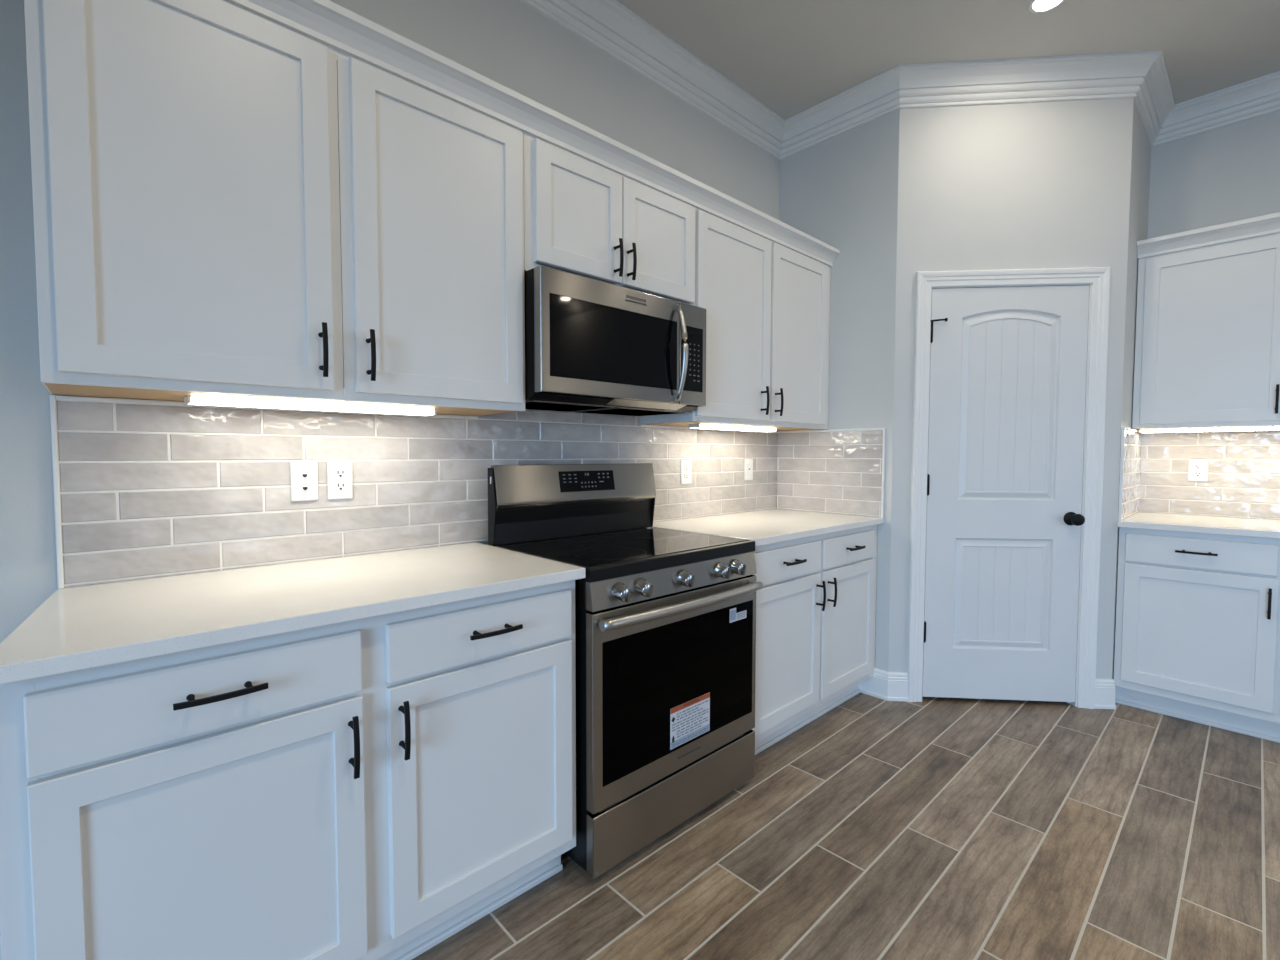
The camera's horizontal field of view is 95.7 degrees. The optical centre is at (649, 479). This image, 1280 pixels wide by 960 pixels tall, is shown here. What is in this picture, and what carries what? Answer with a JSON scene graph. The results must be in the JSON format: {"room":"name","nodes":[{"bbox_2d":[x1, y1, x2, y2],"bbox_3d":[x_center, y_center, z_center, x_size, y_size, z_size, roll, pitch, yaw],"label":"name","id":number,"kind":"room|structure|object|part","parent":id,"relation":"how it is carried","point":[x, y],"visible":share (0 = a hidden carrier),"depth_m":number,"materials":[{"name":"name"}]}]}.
{"room":"kitchen","nodes":[
{"label":"kitchen","id":0,"kind":"room"},
{"bbox_2d":[0,0,779,935],"bbox_3d":[-1.126,-0.335,1.636,7.886,3.080,0.100,-2,3,-44],"label":"wall","id":1,"kind":"structure","parent":0,"point":[510,43],"depth_m":1.85,"materials":[{"name":"paint"}]},
{"bbox_2d":[24,0,524,415],"bbox_3d":[-0.862,-0.636,1.536,1.052,0.899,0.383,-2,3,-44],"label":"upper cabinet","id":2,"kind":"object","parent":1,"relation":"attached to","point":[230,200],"depth_m":1.32,"materials":[{"name":"paint"}]},
{"bbox_3d":[-0.955,-0.624,1.252,0.478,0.822,0.019,-2,3,-44],"label":"door","id":3,"kind":"part","parent":2,"relation":"part of","materials":[{"name":"paint"}]},
{"bbox_3d":[-0.890,-0.210,1.583,1.044,0.010,0.305,-2,3,-44],"label":"panel","id":4,"kind":"part","parent":2,"relation":"part of","materials":[{"name":"brown wood"}]},
{"bbox_3d":[-0.876,-0.195,1.563,0.588,0.016,0.066,-2,3,-44],"label":"light strip","id":5,"kind":"part","parent":2,"relation":"part of","materials":[{"name":"white plastic"}]},
{"bbox_3d":[-0.782,-0.310,1.390,0.012,0.128,0.041,-2,3,-44],"label":"handle","id":6,"kind":"part","parent":2,"relation":"part of","materials":[{"name":"black metal"}]},
{"bbox_3d":[-0.704,-0.313,1.465,0.012,0.128,0.041,-2,3,-44],"label":"handle","id":7,"kind":"part","parent":2,"relation":"part of","materials":[{"name":"black metal"}]},
{"bbox_3d":[-0.570,-0.639,1.619,0.481,0.822,0.019,-2,3,-44],"label":"door","id":8,"kind":"part","parent":2,"relation":"part of","materials":[{"name":"paint"}]},
{"bbox_2d":[226,0,839,266],"bbox_3d":[-0.210,-1.125,2.141,2.963,0.076,0.372,-2,3,-44],"label":"crown molding","id":9,"kind":"structure","parent":2,"relation":"attached to","point":[327,22],"depth_m":1.70,"materials":[{"name":"paint"}]},
{"bbox_2d":[50,395,777,588],"bbox_3d":[-0.320,-0.029,2.339,2.912,0.482,0.013,-2,3,-44],"label":"tile backsplash","id":10,"kind":"structure","parent":1,"relation":"attached to","point":[144,489],"depth_m":1.68,"materials":[{"name":"tile"}]},
{"bbox_3d":[-1.371,0.030,1.340,0.010,0.447,0.013,-2,3,-44],"label":"edge trim","id":11,"kind":"part","parent":10,"relation":"part of","materials":[{"name":"paint"}]},
{"bbox_3d":[-0.989,-0.203,1.693,1.044,0.010,0.013,-2,3,-44],"label":"edge trim","id":12,"kind":"part","parent":10,"relation":"part of","materials":[{"name":"paint"}]},
{"bbox_2d":[290,461,317,501],"bbox_3d":[-1.000,0.005,1.680,0.070,0.116,0.009,-2,3,-44],"label":"outlet","id":13,"kind":"object","parent":10,"relation":"attached to","point":[303,474],"visible":1,"depth_m":1.68,"materials":[{"name":"white plastic"}]},
{"bbox_2d":[327,461,352,499],"bbox_3d":[-0.932,0.002,1.745,0.070,0.116,0.009,-2,3,-44],"label":"power outlet","id":14,"kind":"object","parent":10,"relation":"attached to","point":[339,473],"visible":1,"depth_m":1.74,"materials":[{"name":"white plastic"}]},
{"bbox_2d":[334,469,346,477],"bbox_3d":[-0.930,-0.018,1.742,0.034,0.027,0.003,-2,3,-44],"label":"receptacle","id":15,"kind":"object","parent":14,"relation":"attached to","point":[338,473],"depth_m":1.74,"materials":[{"name":"white plastic"}]},
{"bbox_2d":[334,482,346,490],"bbox_3d":[-0.930,0.021,1.744,0.034,0.027,0.003,-2,3,-44],"label":"receptacle","id":16,"kind":"object","parent":14,"relation":"attached to","point":[338,486],"depth_m":1.74,"materials":[{"name":"white plastic"}]},
{"bbox_2d":[681,460,691,483],"bbox_3d":[0.176,-0.035,2.800,0.075,0.116,0.009,-2,3,-44],"label":"power outlet","id":17,"kind":"object","parent":10,"relation":"attached to","point":[686,465],"visible":1,"depth_m":2.80,"materials":[{"name":"white plastic"}]},
{"bbox_3d":[0.341,-0.257,2.959,1.065,0.010,0.013,-2,3,-44],"label":"edge trim","id":18,"kind":"part","parent":10,"relation":"part of","materials":[{"name":"paint"}]},
{"bbox_2d":[744,459,752,479],"bbox_3d":[0.536,-0.054,3.143,0.075,0.116,0.009,-2,3,-44],"label":"outlet","id":19,"kind":"object","parent":10,"relation":"attached to","point":[748,463],"visible":1,"depth_m":3.13,"materials":[{"name":"white plastic"}]},
{"bbox_2d":[523,132,694,304],"bbox_3d":[-0.198,-0.889,2.157,0.779,0.446,0.383,-2,3,-44],"label":"upper cabinet","id":20,"kind":"object","parent":1,"relation":"attached to","point":[583,217],"visible":0.62,"depth_m":2.00,"materials":[{"name":"paint"}]},
{"bbox_3d":[-0.231,-0.877,1.932,0.356,0.374,0.019,-2,3,-44],"label":"door","id":21,"kind":"part","parent":20,"relation":"part of","materials":[{"name":"paint"}]},
{"bbox_2d":[524,265,705,415],"bbox_3d":[-0.173,-0.461,2.138,0.762,0.402,0.464,-2,3,-44],"label":"microwave","id":22,"kind":"object","parent":20,"relation":"attached to","point":[592,345],"visible":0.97,"depth_m":1.95,"materials":[{"name":"silver metal"}]},
{"bbox_3d":[0.116,-0.469,2.134,0.025,0.352,0.060,-2,3,-44],"label":"handle","id":23,"kind":"part","parent":22,"relation":"part of","materials":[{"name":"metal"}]},
{"bbox_3d":[0.154,-0.477,2.237,0.151,0.379,0.039,-2,3,-44],"label":"control panel","id":24,"kind":"part","parent":22,"relation":"part of","materials":[{"name":"silver metal"}]},
{"bbox_3d":[-0.108,-0.768,2.012,0.012,0.128,0.041,-2,3,-44],"label":"handle","id":25,"kind":"part","parent":20,"relation":"part of","materials":[{"name":"black metal"}]},
{"bbox_3d":[-0.064,-0.770,2.054,0.012,0.128,0.041,-2,3,-44],"label":"handle","id":26,"kind":"part","parent":20,"relation":"part of","materials":[{"name":"black metal"}]},
{"bbox_3d":[0.038,-0.888,2.188,0.379,0.374,0.019,-2,3,-44],"label":"door","id":27,"kind":"part","parent":20,"relation":"part of","materials":[{"name":"paint"}]},
{"bbox_2d":[639,207,830,431],"bbox_3d":[0.474,-0.689,2.808,1.077,0.899,0.383,-2,3,-44],"label":"upper cabinet","id":28,"kind":"object","parent":1,"relation":"attached to","point":[766,302],"depth_m":2.63,"materials":[{"name":"paint"}]},
{"bbox_3d":[0.412,-0.247,2.790,0.598,0.016,0.066,-2,3,-44],"label":"light strip","id":29,"kind":"part","parent":28,"relation":"part of","materials":[{"name":"white plastic"}]},
{"bbox_3d":[0.371,-0.677,2.515,0.503,0.822,0.019,-2,3,-44],"label":"door","id":30,"kind":"part","parent":28,"relation":"part of","materials":[{"name":"paint"}]},
{"bbox_3d":[0.447,-0.263,2.855,1.069,0.010,0.305,-2,3,-44],"label":"panel","id":31,"kind":"part","parent":28,"relation":"part of","materials":[{"name":"brown wood"}]},
{"bbox_3d":[0.524,-0.358,2.634,0.012,0.128,0.041,-2,3,-44],"label":"handle","id":32,"kind":"part","parent":28,"relation":"part of","materials":[{"name":"black metal"}]},
{"bbox_3d":[0.605,-0.361,2.711,0.012,0.128,0.041,-2,3,-44],"label":"handle","id":33,"kind":"part","parent":28,"relation":"part of","materials":[{"name":"black metal"}]},
{"bbox_3d":[0.743,-0.692,2.869,0.488,0.822,0.019,-2,3,-44],"label":"door","id":34,"kind":"part","parent":28,"relation":"part of","materials":[{"name":"paint"}]},
{"bbox_2d":[520,0,1279,159],"bbox_3d":[0.548,-1.787,1.306,9.591,0.143,3.841,0,3,-8],"label":"trim","id":35,"kind":"structure","parent":1,"relation":"attached to","point":[609,26],"depth_m":2.72,"materials":[{"name":"paint"}]},
{"bbox_2d":[779,109,899,671],"bbox_3d":[1.000,-0.396,3.124,0.100,3.080,0.676,-2,3,-44],"label":"wall","id":36,"kind":"structure","parent":0,"point":[841,191],"depth_m":2.95,"materials":[{"name":"paint"}]},
{"bbox_2d":[777,428,885,517],"bbox_3d":[0.950,-0.043,3.109,0.013,0.446,0.626,-2,3,-44],"label":"tile backsplash","id":37,"kind":"structure","parent":36,"relation":"attached to","point":[837,471],"depth_m":3.08,"materials":[{"name":"tile"}]},
{"bbox_3d":[0.947,-0.261,3.103,0.013,0.009,0.616,-2,3,-44],"label":"edge trim","id":38,"kind":"part","parent":37,"relation":"part of","materials":[{"name":"paint"}]},
{"bbox_3d":[1.163,-0.032,2.886,0.013,0.446,0.009,-2,3,-44],"label":"edge trim","id":39,"kind":"part","parent":37,"relation":"part of","materials":[{"name":"paint"}]},
{"bbox_2d":[859,668,907,701],"bbox_3d":[1.164,1.033,2.939,0.267,0.141,0.065,2,3,32],"label":"baseboard","id":40,"kind":"structure","parent":36,"relation":"attached to","point":[888,686],"depth_m":2.90,"materials":[{"name":"paint"}]},
{"bbox_2d":[412,693,1279,959],"bbox_3d":[0.802,1.271,-0.323,7.886,0.050,5.700,-2,3,-44],"label":"floor","id":41,"kind":"structure","parent":0,"point":[933,828],"depth_m":1.75,"materials":[{"name":"brown tile"}]},
{"bbox_2d":[0,580,575,959],"bbox_3d":[-0.792,0.722,1.467,1.092,0.884,0.662,-2,3,-44],"label":"base cabinet","id":42,"kind":"object","parent":41,"relation":"on","point":[377,787],"visible":0.89,"depth_m":1.16,"materials":[{"name":"paint"}]},
{"bbox_3d":[-0.791,0.391,1.065,0.487,0.131,0.019,-2,3,-44],"label":"drawer","id":43,"kind":"part","parent":42,"relation":"part of","materials":[{"name":"paint"}]},
{"bbox_3d":[-0.792,0.751,1.081,0.487,0.568,0.019,-2,3,-44],"label":"door","id":44,"kind":"part","parent":42,"relation":"part of","materials":[{"name":"paint"}]},
{"bbox_3d":[-0.770,0.386,1.043,0.137,0.012,0.041,-2,3,-44],"label":"handle","id":45,"kind":"part","parent":42,"relation":"part of","materials":[{"name":"black metal"}]},
{"bbox_2d":[0,542,585,684],"bbox_3d":[-0.802,0.265,1.455,1.113,0.029,0.645,-2,3,-44],"label":"countertop","id":46,"kind":"structure","parent":42,"relation":"on","point":[98,625],"depth_m":1.26,"materials":[{"name":"white stone"}]},
{"bbox_3d":[-0.612,0.552,1.202,0.012,0.128,0.041,-2,3,-44],"label":"handle","id":47,"kind":"part","parent":42,"relation":"part of","materials":[{"name":"black metal"}]},
{"bbox_3d":[-0.538,0.548,1.272,0.012,0.128,0.041,-2,3,-44],"label":"handle","id":48,"kind":"part","parent":42,"relation":"part of","materials":[{"name":"black metal"}]},
{"bbox_3d":[-0.399,0.376,1.439,0.490,0.131,0.019,-2,3,-44],"label":"drawer","id":49,"kind":"part","parent":42,"relation":"part of","materials":[{"name":"paint"}]},
{"bbox_3d":[-0.399,0.735,1.455,0.490,0.568,0.019,-2,3,-44],"label":"door","id":50,"kind":"part","parent":42,"relation":"part of","materials":[{"name":"paint"}]},
{"bbox_3d":[-0.378,0.371,1.417,0.137,0.012,0.041,-2,3,-44],"label":"handle","id":51,"kind":"part","parent":42,"relation":"part of","materials":[{"name":"black metal"}]},
{"bbox_2d":[488,463,762,878],"bbox_3d":[-0.065,0.544,2.066,0.764,1.189,0.656,-2,3,-44],"label":"range","id":52,"kind":"object","parent":41,"relation":"on","point":[665,619],"visible":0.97,"depth_m":1.87,"materials":[{"name":"silver metal"}]},
{"bbox_3d":[-0.075,0.324,1.663,0.052,0.052,0.054,-2,3,-44],"label":"knob","id":53,"kind":"part","parent":52,"relation":"part of","materials":[{"name":"metal"}]},
{"bbox_2d":[490,526,754,582],"bbox_3d":[-0.089,0.244,2.079,0.763,0.044,0.583,-2,3,-44],"label":"cooktop","id":54,"kind":"object","parent":52,"relation":"in","point":[608,554],"depth_m":1.96,"materials":[{"name":"glass"}]},
{"bbox_3d":[-0.014,0.321,1.721,0.052,0.052,0.054,-2,3,-44],"label":"knob","id":55,"kind":"part","parent":52,"relation":"part of","materials":[{"name":"metal"}]},
{"bbox_3d":[0.096,0.315,1.888,0.761,0.082,0.064,-2,3,-44],"label":"control panel","id":56,"kind":"part","parent":52,"relation":"part of","materials":[{"name":"silver metal"}]},
{"bbox_3d":[0.105,1.028,1.908,0.761,0.186,0.034,-2,3,-44],"label":"storage drawer","id":57,"kind":"part","parent":52,"relation":"part of","materials":[{"name":"silver metal"}]},
{"bbox_3d":[0.105,0.648,1.891,0.761,0.570,0.034,-2,3,-44],"label":"oven door","id":58,"kind":"part","parent":52,"relation":"part of","materials":[{"name":"silver metal"}]},
{"bbox_3d":[0.134,0.392,1.839,0.730,0.032,0.066,-2,3,-44],"label":"handle","id":59,"kind":"part","parent":52,"relation":"part of","materials":[{"name":"metal"}]},
{"bbox_3d":[0.119,0.316,1.848,0.052,0.052,0.054,-2,3,-44],"label":"knob","id":60,"kind":"part","parent":52,"relation":"part of","materials":[{"name":"metal"}]},
{"bbox_3d":[0.252,0.311,1.974,0.052,0.052,0.054,-2,3,-44],"label":"knob","id":61,"kind":"part","parent":52,"relation":"part of","materials":[{"name":"metal"}]},
{"bbox_3d":[0.313,0.308,2.033,0.052,0.052,0.054,-2,3,-44],"label":"knob","id":62,"kind":"part","parent":52,"relation":"part of","materials":[{"name":"metal"}]},
{"bbox_2d":[751,525,876,754],"bbox_3d":[0.565,0.668,2.760,1.086,0.884,0.662,-2,3,-44],"label":"base cabinet","id":63,"kind":"object","parent":41,"relation":"on","point":[816,601],"visible":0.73,"depth_m":2.49,"materials":[{"name":"paint"}]},
{"bbox_2d":[653,509,883,546],"bbox_3d":[0.555,0.210,2.751,1.092,0.029,0.639,-2,3,-44],"label":"countertop","id":64,"kind":"structure","parent":63,"relation":"on","point":[764,527],"depth_m":2.63,"materials":[{"name":"white stone"}]},
{"bbox_3d":[0.560,0.697,2.368,0.494,0.568,0.019,-2,3,-44],"label":"door","id":65,"kind":"part","parent":63,"relation":"part of","materials":[{"name":"paint"}]},
{"bbox_3d":[0.561,0.337,2.352,0.494,0.131,0.019,-2,3,-44],"label":"drawer","id":66,"kind":"part","parent":63,"relation":"part of","materials":[{"name":"paint"}]},
{"bbox_3d":[0.582,0.332,2.330,0.137,0.012,0.041,-2,3,-44],"label":"handle","id":67,"kind":"part","parent":63,"relation":"part of","materials":[{"name":"black metal"}]},
{"bbox_3d":[0.734,0.497,2.483,0.012,0.128,0.041,-2,3,-44],"label":"handle","id":68,"kind":"part","parent":63,"relation":"part of","materials":[{"name":"black metal"}]},
{"bbox_3d":[0.803,0.494,2.549,0.012,0.128,0.041,-2,3,-44],"label":"handle","id":69,"kind":"part","parent":63,"relation":"part of","materials":[{"name":"black metal"}]},
{"bbox_3d":[0.932,0.682,2.723,0.491,0.568,0.019,-2,3,-44],"label":"door","id":70,"kind":"part","parent":63,"relation":"part of","materials":[{"name":"paint"}]},
{"bbox_3d":[0.933,0.323,2.707,0.491,0.131,0.019,-2,3,-44],"label":"drawer","id":71,"kind":"part","parent":63,"relation":"part of","materials":[{"name":"paint"}]},
{"bbox_3d":[0.954,0.318,2.685,0.137,0.012,0.041,-2,3,-44],"label":"handle","id":72,"kind":"part","parent":63,"relation":"part of","materials":[{"name":"black metal"}]},
{"bbox_2d":[1114,527,1279,742],"bbox_3d":[2.832,0.679,2.607,0.662,0.884,1.085,-2,3,-44],"label":"base cabinet","id":73,"kind":"object","parent":41,"relation":"on","point":[1197,631],"visible":0.84,"depth_m":2.59,"materials":[{"name":"paint"}]},
{"bbox_3d":[2.424,0.326,2.571,0.041,0.012,0.137,-2,3,-44],"label":"handle","id":74,"kind":"part","parent":73,"relation":"part of","materials":[{"name":"black metal"}]},
{"bbox_2d":[1117,512,1279,538],"bbox_3d":[2.849,0.222,2.589,0.647,0.029,1.109,-2,3,-44],"label":"countertop","id":75,"kind":"structure","parent":73,"relation":"on","point":[1264,528],"depth_m":2.67,"materials":[{"name":"white stone"}]},
{"bbox_3d":[2.447,0.690,2.606,0.019,0.568,0.501,-2,3,-44],"label":"door","id":76,"kind":"part","parent":73,"relation":"part of","materials":[{"name":"paint"}]},
{"bbox_3d":[2.445,0.331,2.592,0.019,0.131,0.495,-2,3,-44],"label":"drawer","id":77,"kind":"part","parent":73,"relation":"part of","materials":[{"name":"paint"}]},
{"bbox_3d":[2.581,0.517,2.414,0.041,0.128,0.012,-2,3,-44],"label":"handle","id":78,"kind":"part","parent":73,"relation":"part of","materials":[{"name":"black metal"}]},
{"bbox_2d":[617,0,1279,119],"bbox_3d":[0.807,-1.827,-0.530,7.986,0.100,5.800,-2,3,-44],"label":"ceiling","id":79,"kind":"structure","parent":0,"point":[791,56],"depth_m":2.50,"materials":[{"name":"paint"}]},
{"bbox_2d":[1029,0,1064,12],"bbox_3d":[1.581,-1.898,2.299,0.130,0.006,0.130,-2,3,-44],"label":"recessed light","id":80,"kind":"object","parent":79,"relation":"in","point":[1036,6],"visible":1,"depth_m":2.32,"materials":[{"name":"paint"}]},
{"bbox_2d":[888,98,1133,678],"bbox_3d":[1.725,-0.383,2.849,1.052,3.080,0.100,0,3,5],"label":"wall","id":81,"kind":"structure","parent":0,"point":[1036,185],"depth_m":2.76,"materials":[{"name":"paint"}]},
{"bbox_2d":[907,267,1110,708],"bbox_3d":[1.724,0.054,2.831,0.874,2.109,0.175,0,3,5],"label":"door","id":82,"kind":"structure","parent":81,"relation":"in","point":[1009,385],"depth_m":2.81,"materials":[{"name":"paint"}]},
{"bbox_3d":[2.026,0.190,2.759,0.066,0.066,0.073,0,3,5],"label":"knob","id":83,"kind":"part","parent":82,"relation":"part of","materials":[{"name":"black metal"}]},
{"bbox_2d":[1095,679,1116,709],"bbox_3d":[2.209,1.041,2.813,0.111,0.141,0.030,0,3,5],"label":"baseboard","id":84,"kind":"structure","parent":81,"relation":"attached to","point":[1105,689],"depth_m":2.80,"materials":[{"name":"paint"}]},
{"bbox_2d":[1112,100,1150,686],"bbox_3d":[2.438,-0.388,3.007,0.631,3.080,0.100,-2,3,-44],"label":"wall","id":85,"kind":"structure","parent":0,"point":[1141,148],"depth_m":2.85,"materials":[{"name":"paint"}]},
{"bbox_2d":[1118,427,1141,520],"bbox_3d":[2.473,-0.034,2.977,0.616,0.446,0.013,-2,3,-44],"label":"tile backsplash","id":86,"kind":"structure","parent":85,"relation":"attached to","point":[1131,439],"depth_m":2.92,"materials":[{"name":"tile"}]},
{"bbox_3d":[2.252,-0.025,2.767,0.008,0.446,0.013,-2,3,-44],"label":"edge trim","id":87,"kind":"part","parent":86,"relation":"part of","materials":[{"name":"paint"}]},
{"bbox_2d":[1147,110,1279,238],"bbox_3d":[3.659,-0.353,2.257,0.100,3.080,5.600,-2,3,-44],"label":"wall","id":88,"kind":"structure","parent":0,"point":[1229,173],"depth_m":2.95,"materials":[{"name":"paint"}]},
{"bbox_2d":[1132,212,1279,432],"bbox_3d":[2.957,-0.702,2.625,0.383,0.951,1.144,-2,3,-44],"label":"upper cabinet","id":89,"kind":"object","parent":88,"relation":"attached to","point":[1207,340],"depth_m":2.74,"materials":[{"name":"paint"}]},
{"bbox_3d":[2.966,-0.251,2.692,0.305,0.010,1.077,-2,3,-44],"label":"panel","id":90,"kind":"part","parent":89,"relation":"part of","materials":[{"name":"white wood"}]},
{"bbox_3d":[2.905,-0.238,2.700,0.066,0.016,0.958,-2,3,-44],"label":"light strip","id":91,"kind":"part","parent":89,"relation":"part of","materials":[{"name":"white plastic"}]},
{"bbox_3d":[2.784,-0.356,2.573,0.041,0.128,0.012,-2,3,-44],"label":"handle","id":92,"kind":"part","parent":89,"relation":"part of","materials":[{"name":"black metal"}]},
{"bbox_2d":[1139,430,1279,519],"bbox_3d":[3.078,-0.025,2.798,0.013,0.446,1.108,-2,3,-44],"label":"tile backsplash","id":93,"kind":"structure","parent":88,"relation":"attached to","point":[1243,481],"depth_m":2.98,"materials":[{"name":"tile"}]},
{"bbox_2d":[1188,459,1207,481],"bbox_3d":[2.855,-0.048,3.019,0.009,0.116,0.075,-2,3,-44],"label":"power outlet","id":94,"kind":"object","parent":93,"relation":"attached to","point":[1197,468],"visible":1,"depth_m":3.02,"materials":[{"name":"white plastic"}]},
{"bbox_2d":[1193,471,1201,476],"bbox_3d":[2.853,-0.028,3.018,0.003,0.027,0.034,-2,3,-44],"label":"receptacle","id":95,"kind":"object","parent":94,"relation":"attached to","point":[1195,473],"depth_m":3.02,"materials":[{"name":"white plastic"}]},
{"bbox_2d":[1194,464,1202,468],"bbox_3d":[2.853,-0.067,3.016,0.003,0.027,0.034,-2,3,-44],"label":"receptacle","id":96,"kind":"object","parent":94,"relation":"attached to","point":[1196,466],"depth_m":3.01,"materials":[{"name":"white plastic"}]}
]}

